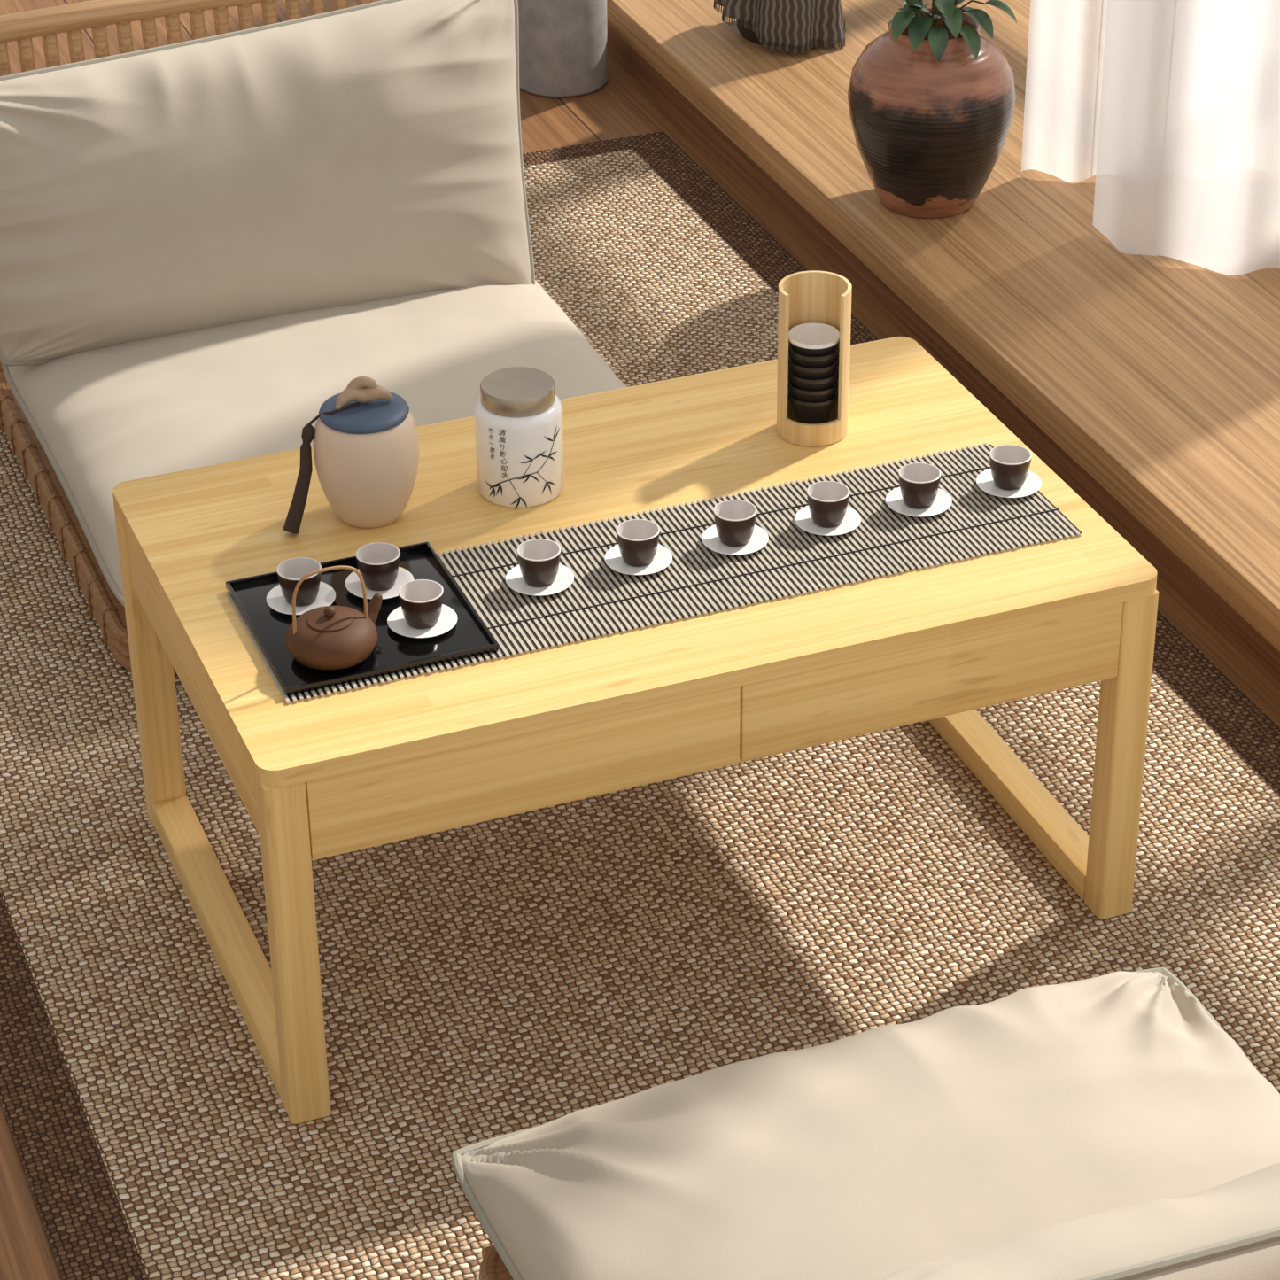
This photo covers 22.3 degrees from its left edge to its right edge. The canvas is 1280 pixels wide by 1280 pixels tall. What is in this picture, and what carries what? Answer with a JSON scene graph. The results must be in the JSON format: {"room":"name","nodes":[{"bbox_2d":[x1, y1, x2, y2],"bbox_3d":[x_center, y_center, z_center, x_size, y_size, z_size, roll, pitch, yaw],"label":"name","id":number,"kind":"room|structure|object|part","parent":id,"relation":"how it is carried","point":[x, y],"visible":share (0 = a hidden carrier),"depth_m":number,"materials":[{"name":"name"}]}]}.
{"room":"tea room","nodes":[
{"label":"tea room","id":0,"kind":"room"},
{"bbox_2d":[0,0,1279,1279],"bbox_3d":[-0.008,-0.275,3.841,6.500,0.050,6.700,-12,33,-18],"label":"floor","id":1,"kind":"structure","parent":0,"point":[623,107],"depth_m":4.35,"materials":[{"name":"brown wood"}]},
{"bbox_2d":[517,0,607,98],"bbox_3d":[-0.114,-0.917,4.580,0.136,0.275,0.136,-12,33,-18],"label":"planter","id":2,"kind":"object","parent":1,"relation":"on","point":[563,43],"visible":0.94,"depth_m":4.57,"materials":[{"name":"grey concrete"}]},
{"bbox_2d":[0,131,1279,1279],"bbox_3d":[-0.018,0.153,3.088,1.282,0.008,2.995,-12,33,-18],"label":"rug","id":3,"kind":"object","parent":1,"relation":"on","point":[480,981],"visible":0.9,"depth_m":2.92,"materials":[{"name":"beige carpet"}]},
{"bbox_2d":[0,0,627,674],"bbox_3d":[-0.346,-0.373,3.497,0.716,0.466,0.724,-12,33,-18],"label":"chair","id":4,"kind":"object","parent":3,"relation":"on","point":[205,241],"visible":0.76,"depth_m":3.54,"materials":[{"name":"fabric"}]},
{"bbox_3d":[-0.748,-0.476,3.662,0.024,0.422,0.052,-17,35,-25],"label":"post","id":5,"kind":"part","parent":4,"relation":"part of","materials":[{"name":"brown wood"}]},
{"bbox_3d":[-0.346,-0.198,3.613,0.634,0.047,0.683,-12,33,-18],"label":"frame","id":6,"kind":"part","parent":4,"relation":"part of","materials":[{"name":"wicker"}]},
{"bbox_3d":[-0.473,-0.723,3.659,0.716,0.035,0.036,-12,33,-18],"label":"rail","id":7,"kind":"part","parent":4,"relation":"part of","materials":[{"name":"brown wood"}]},
{"bbox_2d":[0,0,531,361],"bbox_3d":[-0.435,-0.507,3.623,0.673,0.343,0.213,-12,33,-18],"label":"cushion","id":8,"kind":"object","parent":4,"relation":"on","point":[367,156],"depth_m":3.56,"materials":[{"name":"beige fabric"}]},
{"bbox_2d":[7,280,627,594],"bbox_3d":[-0.322,-0.238,3.513,0.623,0.126,0.592,-12,33,-18],"label":"seat cushion","id":9,"kind":"object","parent":4,"relation":"on","point":[98,407],"depth_m":3.50,"materials":[{"name":"beige fabric"}]},
{"bbox_2d":[112,336,1158,1124],"bbox_3d":[-0.014,0.053,2.907,0.787,0.350,0.500,-12,33,-18],"label":"table","id":10,"kind":"object","parent":3,"relation":"on","point":[327,776],"visible":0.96,"depth_m":2.73,"materials":[{"name":"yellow wood"}]},
{"bbox_3d":[-0.448,0.022,2.982,0.034,0.334,0.032,-12,33,-18],"label":"leg","id":11,"kind":"part","parent":10,"relation":"part of","materials":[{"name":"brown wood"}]},
{"bbox_3d":[-0.361,0.265,2.877,0.034,0.028,0.433,-12,33,-18],"label":"floor rail","id":12,"kind":"part","parent":10,"relation":"part of","materials":[{"name":"brown wood"}]},
{"bbox_3d":[-0.278,0.247,2.612,0.034,0.334,0.032,-12,33,-18],"label":"leg","id":13,"kind":"part","parent":10,"relation":"part of","materials":[{"name":"brown wood"}]},
{"bbox_2d":[282,376,418,534],"bbox_3d":[-0.250,-0.167,2.809,0.118,0.133,0.091,0,32,1],"label":"jar","id":14,"kind":"object","parent":10,"relation":"on","point":[365,435],"visible":1,"depth_m":2.78,"materials":[{"name":"beige ceramic"}]},
{"bbox_3d":[-0.262,-0.191,2.783,0.045,0.020,0.013,-4,32,-5],"label":"cord","id":15,"kind":"part","parent":14,"relation":"part of","materials":[{"name":"black fabric"}]},
{"bbox_3d":[-0.237,-0.199,2.790,0.078,0.010,0.078,-12,33,-18],"label":"lid","id":16,"kind":"part","parent":14,"relation":"part of","materials":[{"name":"blue ceramic"}]},
{"bbox_3d":[-0.237,-0.214,2.782,0.051,0.025,0.016,-8,32,-12],"label":"knob","id":17,"kind":"part","parent":14,"relation":"part of","materials":[{"name":"beige ceramic"}]},
{"bbox_2d":[473,366,564,509],"bbox_3d":[-0.106,-0.178,2.854,0.077,0.105,0.077,-12,33,-18],"label":"tea canister","id":18,"kind":"object","parent":10,"relation":"on","point":[518,411],"visible":1,"depth_m":2.83,"materials":[{"name":"white ceramic"}]},
{"bbox_3d":[-0.107,-0.216,2.831,0.065,0.017,0.065,-12,33,-18],"label":"lid","id":19,"kind":"part","parent":18,"relation":"part of","materials":[{"name":"beige metal"}]},
{"bbox_2d":[486,426,559,509],"bbox_3d":[-0.101,-0.150,2.838,0.068,0.074,0.020,-6,32,-9],"label":"painting","id":20,"kind":"object","parent":18,"relation":"attached to","point":[523,462],"depth_m":2.83,"materials":[{"name":"black"}]},
{"bbox_3d":[-0.091,0.101,2.602,0.365,0.076,0.020,-12,33,-18],"label":"drawer","id":21,"kind":"part","parent":10,"relation":"part of","materials":[{"name":"brown wood"}]},
{"bbox_2d":[226,442,1081,705],"bbox_3d":[0.018,-0.065,2.760,0.711,0.004,0.183,-12,33,-18],"label":"table runner","id":22,"kind":"object","parent":10,"relation":"on","point":[601,600],"visible":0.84,"depth_m":2.77,"materials":[{"name":"fabric"}]},
{"bbox_2d":[225,541,498,695],"bbox_3d":[-0.232,-0.020,2.684,0.179,0.006,0.183,-12,33,-18],"label":"tray","id":23,"kind":"object","parent":22,"relation":"on","point":[392,652],"visible":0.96,"depth_m":2.66,"materials":[{"name":"black paint"}]},
{"bbox_2d":[266,581,335,614],"bbox_3d":[-0.282,-0.034,2.703,0.058,0.005,0.058,-12,33,-18],"label":"saucer","id":24,"kind":"object","parent":23,"relation":"on","point":[326,595],"visible":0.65,"depth_m":2.70,"materials":[{"name":"white ceramic"}]},
{"bbox_2d":[276,557,321,605],"bbox_3d":[-0.282,-0.047,2.695,0.037,0.030,0.037,4,32,7],"label":"tea cup","id":25,"kind":"object","parent":24,"relation":"on","point":[290,571],"visible":0.91,"depth_m":2.69,"materials":[{"name":"brown ceramic"}]},
{"bbox_2d":[285,565,382,670],"bbox_3d":[-0.247,-0.023,2.612,0.078,0.082,0.076,-2,32,-2],"label":"teapot","id":26,"kind":"object","parent":23,"relation":"on","point":[328,638],"visible":1,"depth_m":2.60,"materials":[{"name":"brown ceramic"}]},
{"bbox_3d":[-0.249,-0.022,2.611,0.010,0.009,0.010,-12,33,-18],"label":"knob","id":27,"kind":"part","parent":26,"relation":"part of","materials":[{"name":"brown ceramic"}]},
{"bbox_3d":[-0.249,-0.018,2.614,0.037,0.005,0.037,-12,33,-18],"label":"lid","id":28,"kind":"part","parent":26,"relation":"part of","materials":[{"name":"brown ceramic"}]},
{"bbox_3d":[-0.249,-0.033,2.605,0.063,0.057,0.003,-12,33,-18],"label":"handle","id":29,"kind":"part","parent":26,"relation":"part of","materials":[{"name":"beige wood"}]},
{"bbox_2d":[285,605,378,670],"bbox_3d":[-0.249,-0.002,2.624,0.074,0.033,0.074,-12,33,-18],"label":"pot","id":30,"kind":"object","parent":26,"relation":"attached to","point":[328,638],"depth_m":2.60,"materials":[{"name":"brown ceramic"}]},
{"bbox_3d":[-0.223,-0.018,2.643,0.037,0.031,0.018,-22,38,-31],"label":"spout","id":31,"kind":"part","parent":26,"relation":"part of","materials":[{"name":"brown ceramic"}]},
{"bbox_2d":[345,566,413,599],"bbox_3d":[-0.218,-0.047,2.723,0.058,0.005,0.058,-12,33,-18],"label":"saucer","id":32,"kind":"object","parent":23,"relation":"on","point":[352,584],"visible":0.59,"depth_m":2.72,"materials":[{"name":"white ceramic"}]},
{"bbox_2d":[356,542,400,590],"bbox_3d":[-0.218,-0.060,2.715,0.037,0.030,0.037,-19,36,-27],"label":"tea cup","id":33,"kind":"object","parent":32,"relation":"on","point":[378,562],"visible":0.98,"depth_m":2.71,"materials":[{"name":"brown ceramic"}]},
{"bbox_2d":[387,604,457,637],"bbox_3d":[-0.179,-0.015,2.670,0.058,0.005,0.058,-12,33,-18],"label":"saucer","id":34,"kind":"object","parent":23,"relation":"on","point":[447,619],"visible":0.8,"depth_m":2.66,"materials":[{"name":"white ceramic"}]},
{"bbox_2d":[397,579,443,628],"bbox_3d":[-0.179,-0.028,2.662,0.037,0.030,0.037,9,33,15],"label":"tea cup","id":35,"kind":"object","parent":34,"relation":"on","point":[421,601],"visible":1,"depth_m":2.66,"materials":[{"name":"brown ceramic"}]},
{"bbox_2d":[505,563,574,596],"bbox_3d":[-0.084,-0.050,2.732,0.058,0.005,0.058,-12,33,-18],"label":"saucer","id":36,"kind":"object","parent":22,"relation":"on","point":[564,577],"visible":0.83,"depth_m":2.73,"materials":[{"name":"white ceramic"}]},
{"bbox_2d":[516,538,560,587],"bbox_3d":[-0.084,-0.063,2.724,0.037,0.030,0.037,-12,33,-18],"label":"tea cup","id":37,"kind":"object","parent":36,"relation":"on","point":[539,559],"visible":1,"depth_m":2.72,"materials":[{"name":"brown ceramic"}]},
{"bbox_2d":[604,543,672,574],"bbox_3d":[-0.001,-0.068,2.759,0.058,0.005,0.058,-12,33,-18],"label":"saucer","id":38,"kind":"object","parent":22,"relation":"on","point":[613,558],"visible":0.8,"depth_m":2.75,"materials":[{"name":"white ceramic"}]},
{"bbox_2d":[616,519,659,566],"bbox_3d":[-0.002,-0.081,2.751,0.037,0.030,0.037,15,35,24],"label":"tea cup","id":39,"kind":"object","parent":38,"relation":"on","point":[638,539],"visible":1,"depth_m":2.75,"materials":[{"name":"brown ceramic"}]},
{"bbox_2d":[701,524,768,555],"bbox_3d":[0.082,-0.085,2.786,0.058,0.005,0.058,-12,33,-18],"label":"saucer","id":40,"kind":"object","parent":22,"relation":"on","point":[759,539],"visible":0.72,"depth_m":2.78,"materials":[{"name":"white ceramic"}]},
{"bbox_2d":[713,499,756,546],"bbox_3d":[0.081,-0.098,2.778,0.037,0.030,0.037,-7,32,-10],"label":"tea cup","id":41,"kind":"object","parent":40,"relation":"on","point":[734,519],"visible":1,"depth_m":2.77,"materials":[{"name":"brown ceramic"}]},
{"bbox_2d":[794,505,861,535],"bbox_3d":[0.163,-0.103,2.813,0.058,0.005,0.058,-12,33,-18],"label":"saucer","id":42,"kind":"object","parent":22,"relation":"on","point":[851,520],"visible":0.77,"depth_m":2.81,"materials":[{"name":"white ceramic"}]},
{"bbox_2d":[806,480,849,527],"bbox_3d":[0.162,-0.116,2.805,0.037,0.030,0.037,22,38,32],"label":"tea cup","id":43,"kind":"object","parent":42,"relation":"on","point":[827,500],"visible":1,"depth_m":2.80,"materials":[{"name":"brown ceramic"}]},
{"bbox_2d":[885,487,951,516],"bbox_3d":[0.243,-0.120,2.840,0.058,0.005,0.058,-12,33,-18],"label":"saucer","id":44,"kind":"object","parent":22,"relation":"on","point":[942,502],"visible":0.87,"depth_m":2.83,"materials":[{"name":"white ceramic"}]},
{"bbox_2d":[898,462,940,509],"bbox_3d":[0.243,-0.133,2.832,0.037,0.030,0.037,-1,32,-1],"label":"tea cup","id":45,"kind":"object","parent":44,"relation":"on","point":[919,482],"visible":1,"depth_m":2.83,"materials":[{"name":"brown ceramic"}]},
{"bbox_2d":[976,468,1041,497],"bbox_3d":[0.325,-0.137,2.866,0.058,0.005,0.058,-12,33,-18],"label":"saucer","id":46,"kind":"object","parent":22,"relation":"on","point":[1032,484],"visible":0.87,"depth_m":2.86,"materials":[{"name":"white ceramic"}]},
{"bbox_2d":[989,444,1031,490],"bbox_3d":[0.325,-0.150,2.858,0.037,0.030,0.037,-26,39,-34],"label":"tea cup","id":47,"kind":"object","parent":46,"relation":"on","point":[1010,464],"visible":1,"depth_m":2.85,"materials":[{"name":"brown ceramic"}]},
{"bbox_2d":[776,270,851,446],"bbox_3d":[0.157,-0.253,2.930,0.065,0.145,0.065,-12,33,-18],"label":"cup holder","id":48,"kind":"object","parent":10,"relation":"on","point":[804,297],"visible":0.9,"depth_m":2.93,"materials":[{"name":"brown wood"}]},
{"bbox_2d":[787,387,838,424],"bbox_3d":[0.157,-0.211,2.956,0.047,0.034,0.047,-12,33,-18],"label":"tea cup","id":49,"kind":"object","parent":48,"relation":"in","point":[805,412],"visible":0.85,"depth_m":2.94,"materials":[{"name":"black ceramic"}]},
{"bbox_2d":[787,376,838,403],"bbox_3d":[0.157,-0.221,2.950,0.047,0.034,0.047,-12,33,-18],"label":"tea cup","id":50,"kind":"object","parent":49,"relation":"on","point":[804,396],"visible":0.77,"depth_m":2.93,"materials":[{"name":"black ceramic"}]},
{"bbox_2d":[787,364,838,391],"bbox_3d":[0.157,-0.231,2.944,0.047,0.034,0.047,-12,33,-18],"label":"tea cup","id":51,"kind":"object","parent":50,"relation":"on","point":[804,384],"visible":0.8,"depth_m":2.92,"materials":[{"name":"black ceramic"}]},
{"bbox_2d":[788,353,839,380],"bbox_3d":[0.157,-0.241,2.938,0.047,0.034,0.047,-12,33,-18],"label":"tea cup","id":52,"kind":"object","parent":51,"relation":"on","point":[804,373],"visible":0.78,"depth_m":2.92,"materials":[{"name":"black ceramic"}]},
{"bbox_2d":[788,341,839,368],"bbox_3d":[0.157,-0.250,2.932,0.047,0.034,0.047,-12,33,-18],"label":"tea cup","id":53,"kind":"object","parent":52,"relation":"on","point":[804,361],"visible":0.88,"depth_m":2.91,"materials":[{"name":"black ceramic"}]},
{"bbox_2d":[788,323,839,356],"bbox_3d":[0.157,-0.260,2.926,0.047,0.034,0.047,-12,33,-18],"label":"tea cup","id":54,"kind":"object","parent":53,"relation":"on","point":[806,339],"visible":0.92,"depth_m":2.93,"materials":[{"name":"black ceramic"}]},
{"bbox_3d":[0.242,0.029,2.711,0.348,0.076,0.020,-12,33,-18],"label":"drawer","id":55,"kind":"part","parent":10,"relation":"part of","materials":[{"name":"brown wood"}]},
{"bbox_3d":[0.337,0.116,3.106,0.034,0.028,0.433,-12,33,-18],"label":"floor rail","id":56,"kind":"part","parent":10,"relation":"part of","materials":[{"name":"brown wood"}]},
{"bbox_3d":[0.420,0.098,2.841,0.034,0.334,0.032,-12,33,-18],"label":"leg","id":57,"kind":"part","parent":10,"relation":"part of","materials":[{"name":"brown wood"}]},
{"bbox_2d":[450,967,1279,1279],"bbox_3d":[0.275,0.399,2.225,0.716,0.466,0.737,-12,33,-18],"label":"chair","id":58,"kind":"object","parent":3,"relation":"on","point":[1105,1127],"visible":1,"depth_m":2.38,"materials":[{"name":"fabric"}]},
{"bbox_3d":[0.280,0.582,2.328,0.634,0.047,0.697,-12,33,-18],"label":"frame","id":59,"kind":"part","parent":58,"relation":"part of","materials":[{"name":"wood"}]},
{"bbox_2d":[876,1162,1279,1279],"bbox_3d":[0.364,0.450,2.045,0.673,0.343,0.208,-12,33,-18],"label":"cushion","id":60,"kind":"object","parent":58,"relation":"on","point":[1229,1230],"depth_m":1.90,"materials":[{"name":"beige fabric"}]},
{"bbox_2d":[606,24,1279,690],"bbox_3d":[0.880,-0.507,4.107,1.192,0.050,6.700,-12,33,-18],"label":"riser","id":61,"kind":"structure","parent":1,"relation":"on","point":[1260,653],"depth_m":3.80,"materials":[{"name":"brown wood"}]},
{"bbox_2d":[606,0,1279,651],"bbox_3d":[0.875,-0.547,4.081,1.202,0.046,6.700,-12,33,-18],"label":"platform","id":62,"kind":"object","parent":61,"relation":"on","point":[1158,376],"visible":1,"depth_m":3.81,"materials":[{"name":"brown wood"}]},
{"bbox_2d":[713,0,845,53],"bbox_3d":[0.197,-0.930,4.494,0.198,0.190,0.202,-12,33,-18],"label":"stool","id":63,"kind":"object","parent":62,"relation":"on","point":[771,23],"visible":1,"depth_m":4.46,"materials":[{"name":"fabric"}]},
{"bbox_3d":[0.194,-0.928,4.498,0.148,0.182,0.148,-12,33,-18],"label":"stool seat","id":64,"kind":"part","parent":63,"relation":"part of","materials":[{"name":"brown wood"}]},
{"bbox_2d":[847,7,1016,218],"bbox_3d":[0.357,-0.646,3.988,0.205,0.231,0.205,-12,33,-18],"label":"vase","id":65,"kind":"object","parent":62,"relation":"on","point":[930,134],"visible":0.81,"depth_m":3.92,"materials":[{"name":"brown ceramic"}]},
{"bbox_2d":[891,0,1016,61],"bbox_3d":[0.354,-0.777,3.902,0.183,0.162,0.160,23,39,33],"label":"leafy plant","id":66,"kind":"object","parent":65,"relation":"in","point":[912,15],"visible":0.94,"depth_m":3.88,"materials":[{"name":"green plant"}]},
{"bbox_2d":[1021,0,1107,182],"bbox_3d":[0.647,-1.328,3.639,0.349,1.750,0.027,0,32,1],"label":"curtain","id":67,"kind":"object","parent":62,"relation":"on","point":[1066,46],"visible":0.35,"depth_m":4.03,"materials":[{"name":"white fabric"}]},
{"bbox_2d":[1093,0,1279,275],"bbox_3d":[0.757,-1.187,3.406,0.484,1.750,0.077,10,33,17],"label":"curtain","id":68,"kind":"object","parent":62,"relation":"on","point":[1188,170],"visible":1,"depth_m":3.79,"materials":[{"name":"white fabric"}]}
]}

